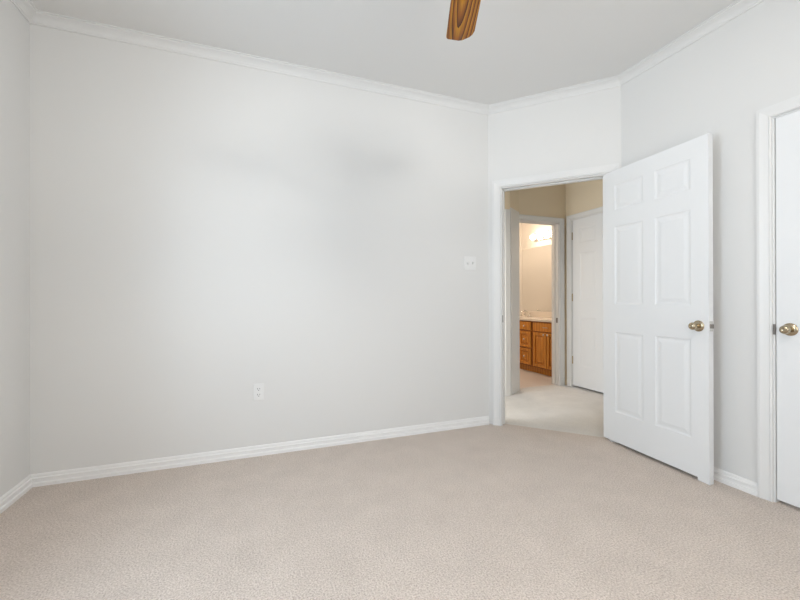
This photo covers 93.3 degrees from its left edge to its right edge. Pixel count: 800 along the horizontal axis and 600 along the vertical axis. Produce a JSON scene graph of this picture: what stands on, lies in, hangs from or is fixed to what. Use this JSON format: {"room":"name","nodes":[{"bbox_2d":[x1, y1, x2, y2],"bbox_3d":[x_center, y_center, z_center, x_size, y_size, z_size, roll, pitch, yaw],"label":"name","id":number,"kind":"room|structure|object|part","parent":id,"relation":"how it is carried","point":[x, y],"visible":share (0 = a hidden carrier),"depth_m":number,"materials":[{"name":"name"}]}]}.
{"room":"empty bedroom","nodes":[
{"label":"empty bedroom","id":0,"kind":"room"},
{"bbox_2d":[0,0,29,496],"bbox_3d":[-1.562,-0.291,0.455,0.115,2.742,3.677,0,0,-21],"label":"wall","id":1,"kind":"structure","parent":0,"point":[14,28],"depth_m":2.06,"materials":[{"name":"white paint"}]},
{"bbox_2d":[0,475,32,513],"bbox_3d":[-1.516,1.045,0.531,0.020,0.070,3.562,0,0,-21],"label":"baseboard","id":2,"kind":"structure","parent":1,"relation":"attached to","point":[6,500],"depth_m":2.04,"materials":[{"name":"white paint"}]},
{"bbox_2d":[10,0,37,23],"bbox_3d":[-1.501,-1.637,0.542,0.066,0.050,3.562,0,0,-21],"label":"trim","id":3,"kind":"structure","parent":1,"relation":"attached to","point":[26,8],"depth_m":2.12,"materials":[{"name":"white paint"}]},
{"bbox_2d":[29,24,488,473],"bbox_3d":[-0.765,-0.290,2.778,3.237,2.742,0.115,0,0,-21],"label":"wall","id":4,"kind":"structure","parent":0,"point":[203,232],"depth_m":2.59,"materials":[{"name":"white paint"}]},
{"bbox_2d":[253,383,263,399],"bbox_3d":[-0.983,0.639,2.628,0.070,0.115,0.009,0,0,-21],"label":"wall outlet","id":5,"kind":"object","parent":4,"relation":"attached to","point":[258,389],"visible":1,"depth_m":2.63,"materials":[{"name":"white plastic"}]},
{"bbox_2d":[30,416,488,486],"bbox_3d":[-0.684,1.046,2.734,3.122,0.070,0.020,0,0,-21],"label":"baseboard","id":6,"kind":"structure","parent":4,"relation":"attached to","point":[109,470],"depth_m":2.58,"materials":[{"name":"white paint"}]},
{"bbox_2d":[30,10,489,114],"bbox_3d":[-0.683,-1.636,2.715,3.122,0.050,0.066,0,0,-21],"label":"trim","id":7,"kind":"structure","parent":4,"relation":"attached to","point":[41,18],"depth_m":2.56,"materials":[{"name":"white paint"}]},
{"bbox_2d":[464,256,475,269],"bbox_3d":[0.599,-0.313,3.219,0.116,0.116,0.017,0,0,-21],"label":"light switch","id":8,"kind":"object","parent":4,"relation":"attached to","point":[469,262],"visible":1,"depth_m":3.22,"materials":[{"name":"white plastic"}]},
{"bbox_2d":[31,0,736,104],"bbox_3d":[0.652,-1.714,2.811,6.200,0.100,6.800,0,0,-21],"label":"ceiling","id":9,"kind":"structure","parent":0,"point":[516,49],"depth_m":2.35,"materials":[{"name":"white paint"}]},
{"bbox_2d":[446,0,480,40],"bbox_3d":[0.323,-1.400,1.286,1.237,0.530,1.279,0,0,-21],"label":"ceiling fan","id":10,"kind":"object","parent":9,"relation":"hanging from","point":[463,14],"visible":1,"depth_m":1.79,"materials":[{"name":"brown wood"}]},
{"bbox_2d":[0,369,799,599],"bbox_3d":[0.634,1.108,2.790,5.860,0.060,6.515,0,0,-21],"label":"floor","id":11,"kind":"structure","parent":0,"point":[507,511],"depth_m":1.80,"materials":[{"name":"carpet"}]},
{"bbox_2d":[520,320,551,376],"bbox_3d":[2.150,0.695,5.809,0.590,0.765,1.575,0,0,-21],"label":"vanity cabinet","id":12,"kind":"object","parent":11,"relation":"on","point":[535,337],"visible":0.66,"depth_m":5.51,"materials":[{"name":"brown wood"}]},
{"bbox_3d":[1.901,0.391,5.735,0.018,0.130,0.260,0,0,-21],"label":"drawer","id":13,"kind":"part","parent":12,"relation":"part of","materials":[{"name":"brown wood"}]},
{"bbox_3d":[1.902,0.850,5.735,0.018,0.247,0.260,0,0,-21],"label":"drawer","id":14,"kind":"part","parent":12,"relation":"part of","materials":[{"name":"brown wood"}]},
{"bbox_3d":[1.901,0.592,5.735,0.018,0.248,0.260,0,0,-21],"label":"drawer","id":15,"kind":"part","parent":12,"relation":"part of","materials":[{"name":"brown wood"}]},
{"bbox_2d":[520,311,551,322],"bbox_3d":[2.166,0.251,5.800,0.574,0.124,1.605,0,0,-21],"label":"countertop","id":16,"kind":"structure","parent":12,"relation":"on","point":[538,316],"depth_m":6.02,"materials":[{"name":"stone"}]},
{"bbox_2d":[521,310,530,316],"bbox_3d":[2.103,0.224,6.372,0.153,0.111,0.160,0,0,-21],"label":"bathroom faucet","id":17,"kind":"object","parent":16,"relation":"on","point":[526,313],"visible":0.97,"depth_m":6.38,"materials":[{"name":"silver metal"}]},
{"bbox_3d":[2.012,0.719,5.439,0.018,0.507,0.278,0,0,-21],"label":"cabinet door","id":18,"kind":"part","parent":12,"relation":"part of","materials":[{"name":"brown wood"}]},
{"bbox_3d":[2.062,0.390,5.306,0.018,0.130,0.563,0,0,-21],"label":"drawer","id":19,"kind":"part","parent":12,"relation":"part of","materials":[{"name":"brown wood"}]},
{"bbox_3d":[2.112,0.718,5.172,0.018,0.507,0.277,0,0,-21],"label":"cabinet door","id":20,"kind":"part","parent":12,"relation":"part of","materials":[{"name":"brown wood"}]},
{"bbox_2d":[505,191,509,208],"bbox_3d":[0.326,-0.291,3.996,1.915,2.742,0.115,0,0,-21],"label":"wall","id":21,"kind":"structure","parent":0,"point":[507,193],"depth_m":4.27,"materials":[{"name":"beige paint"}]},
{"bbox_2d":[505,209,510,395],"bbox_3d":[1.212,0.028,4.256,0.067,2.100,0.018,0,0,-21],"label":"trim","id":22,"kind":"structure","parent":21,"relation":"attached to","point":[507,211],"depth_m":4.25,"materials":[{"name":"white paint"}]},
{"bbox_2d":[510,190,518,211],"bbox_3d":[1.288,-0.293,4.442,0.115,2.742,0.320,0,0,35],"label":"wall","id":23,"kind":"structure","parent":0,"point":[514,195],"depth_m":4.42,"materials":[{"name":"beige paint"}]},
{"bbox_2d":[510,208,519,394],"bbox_3d":[1.337,0.015,4.398,0.015,2.125,0.296,0,0,35],"label":"trim","id":24,"kind":"structure","parent":23,"relation":"attached to","point":[514,215],"depth_m":4.37,"materials":[{"name":"white paint"}]},
{"bbox_2d":[519,223,521,315],"bbox_3d":[1.377,-0.291,6.429,1.840,2.742,0.115,0,0,-21],"label":"wall","id":25,"kind":"structure","parent":0,"point":[520,224],"depth_m":6.65,"materials":[{"name":"white paint"}]},
{"bbox_2d":[522,223,550,311],"bbox_3d":[2.508,-0.294,5.868,0.115,2.742,1.730,0,0,-21],"label":"wall","id":26,"kind":"structure","parent":0,"point":[528,230],"depth_m":6.39,"materials":[{"name":"white paint"}]},
{"bbox_2d":[521,311,551,317],"bbox_3d":[2.425,0.233,5.897,0.019,0.090,1.605,0,0,-21],"label":"backsplash","id":27,"kind":"structure","parent":26,"relation":"attached to","point":[533,313],"depth_m":6.24,"materials":[{"name":"stone"}]},
{"bbox_2d":[522,244,551,311],"bbox_3d":[2.425,-0.350,5.915,0.006,1.065,1.555,0,0,-21],"label":"bathroom mirror","id":28,"kind":"object","parent":26,"relation":"attached to","point":[536,261],"visible":0.36,"depth_m":6.28,"materials":[{"name":"beige mirror"}]},
{"bbox_2d":[530,231,550,241],"bbox_3d":[2.303,-1.038,6.038,0.147,0.110,0.620,0,0,-21],"label":"vanity light","id":29,"kind":"object","parent":26,"relation":"attached to","point":[547,234],"visible":0.75,"depth_m":6.08,"materials":[{"name":"white glass"}]},
{"bbox_3d":[2.303,-1.038,5.957,0.091,0.094,0.094,0,0,-21],"label":"bulb","id":30,"kind":"part","parent":29,"relation":"part of","materials":[{"name":"white glass"}]},
{"bbox_2d":[519,184,565,384],"bbox_3d":[1.798,-0.294,4.740,0.835,2.742,0.115,0,0,-21],"label":"wall","id":31,"kind":"structure","parent":0,"point":[548,201],"depth_m":4.69,"materials":[{"name":"beige paint"}]},
{"bbox_2d":[519,214,564,385],"bbox_3d":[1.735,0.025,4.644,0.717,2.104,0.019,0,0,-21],"label":"trim","id":32,"kind":"structure","parent":31,"relation":"attached to","point":[560,221],"depth_m":4.75,"materials":[{"name":"white paint"}]},
{"bbox_2d":[488,86,620,423],"bbox_3d":[1.246,-0.294,3.122,1.004,2.742,0.115,0,0,26],"label":"wall","id":33,"kind":"structure","parent":0,"point":[583,130],"depth_m":3.07,"materials":[{"name":"white paint"}]},
{"bbox_2d":[488,75,620,114],"bbox_3d":[1.203,-1.640,3.042,1.004,0.050,0.066,0,0,26],"label":"trim","id":34,"kind":"structure","parent":33,"relation":"attached to","point":[606,83],"depth_m":3.02,"materials":[{"name":"white paint"}]},
{"bbox_2d":[492,163,618,442],"bbox_3d":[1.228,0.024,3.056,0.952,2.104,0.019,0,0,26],"label":"trim","id":35,"kind":"structure","parent":33,"relation":"attached to","point":[604,169],"depth_m":3.24,"materials":[{"name":"white paint"}]},
{"bbox_2d":[603,133,713,484],"bbox_3d":[1.698,0.053,2.561,0.162,2.040,0.785,0,0,-17],"label":"door","id":36,"kind":"structure","parent":33,"relation":"in","point":[658,326],"depth_m":2.47,"materials":[{"name":"white paint"}]},
{"bbox_3d":[1.739,0.154,2.233,0.054,0.045,0.045,0,0,-17],"label":"knob","id":37,"kind":"part","parent":36,"relation":"part of","materials":[{"name":"gold metal"}]},
{"bbox_2d":[565,179,602,384],"bbox_3d":[2.515,-0.296,3.853,0.115,2.742,2.050,0,0,-21],"label":"wall","id":38,"kind":"structure","parent":0,"point":[587,195],"depth_m":4.57,"materials":[{"name":"beige paint"}]},
{"bbox_2d":[567,206,602,386],"bbox_3d":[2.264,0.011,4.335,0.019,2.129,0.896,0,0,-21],"label":"trim","id":39,"kind":"structure","parent":38,"relation":"attached to","point":[600,209],"depth_m":4.72,"materials":[{"name":"white paint"}]},
{"bbox_2d":[572,213,602,392],"bbox_3d":[2.265,0.030,4.340,0.098,2.047,0.764,0,0,-21],"label":"door","id":40,"kind":"structure","parent":38,"relation":"in","point":[587,234],"depth_m":4.47,"materials":[{"name":"white paint"}]},
{"bbox_2d":[621,0,799,482],"bbox_3d":[2.242,-0.299,1.490,0.115,2.742,2.946,0,0,-21],"label":"wall","id":41,"kind":"structure","parent":0,"point":[717,84],"depth_m":2.18,"materials":[{"name":"white paint"}]},
{"bbox_2d":[618,0,764,85],"bbox_3d":[2.134,-1.644,1.513,0.066,0.050,2.831,0,0,-21],"label":"trim","id":42,"kind":"structure","parent":41,"relation":"attached to","point":[739,7],"depth_m":2.36,"materials":[{"name":"white paint"}]},
{"bbox_2d":[714,467,757,496],"bbox_3d":[1.811,1.039,2.454,0.020,0.070,0.834,0,0,-21],"label":"baseboard","id":43,"kind":"structure","parent":41,"relation":"attached to","point":[735,481],"depth_m":2.16,"materials":[{"name":"white paint"}]},
{"bbox_2d":[756,95,799,501],"bbox_3d":[2.165,0.046,1.660,0.091,2.052,0.800,0,0,-21],"label":"trim","id":44,"kind":"structure","parent":41,"relation":"attached to","point":[773,118],"depth_m":2.01,"materials":[{"name":"white paint"}]},
{"bbox_3d":[1.988,0.156,2.010,0.005,0.055,0.012,0,0,-21],"label":"strike plate","id":45,"kind":"part","parent":44,"relation":"part of","materials":[{"name":"silver metal"}]},
{"bbox_2d":[776,110,799,507],"bbox_3d":[2.117,0.044,1.636,0.098,2.022,0.773,0,0,-21],"label":"door","id":46,"kind":"structure","parent":41,"relation":"in","point":[787,126],"depth_m":1.96,"materials":[{"name":"white paint"}]},
{"bbox_3d":[1.981,0.152,1.938,0.054,0.045,0.045,0,0,-21],"label":"knob","id":47,"kind":"part","parent":46,"relation":"part of","materials":[{"name":"gold metal"}]}
]}

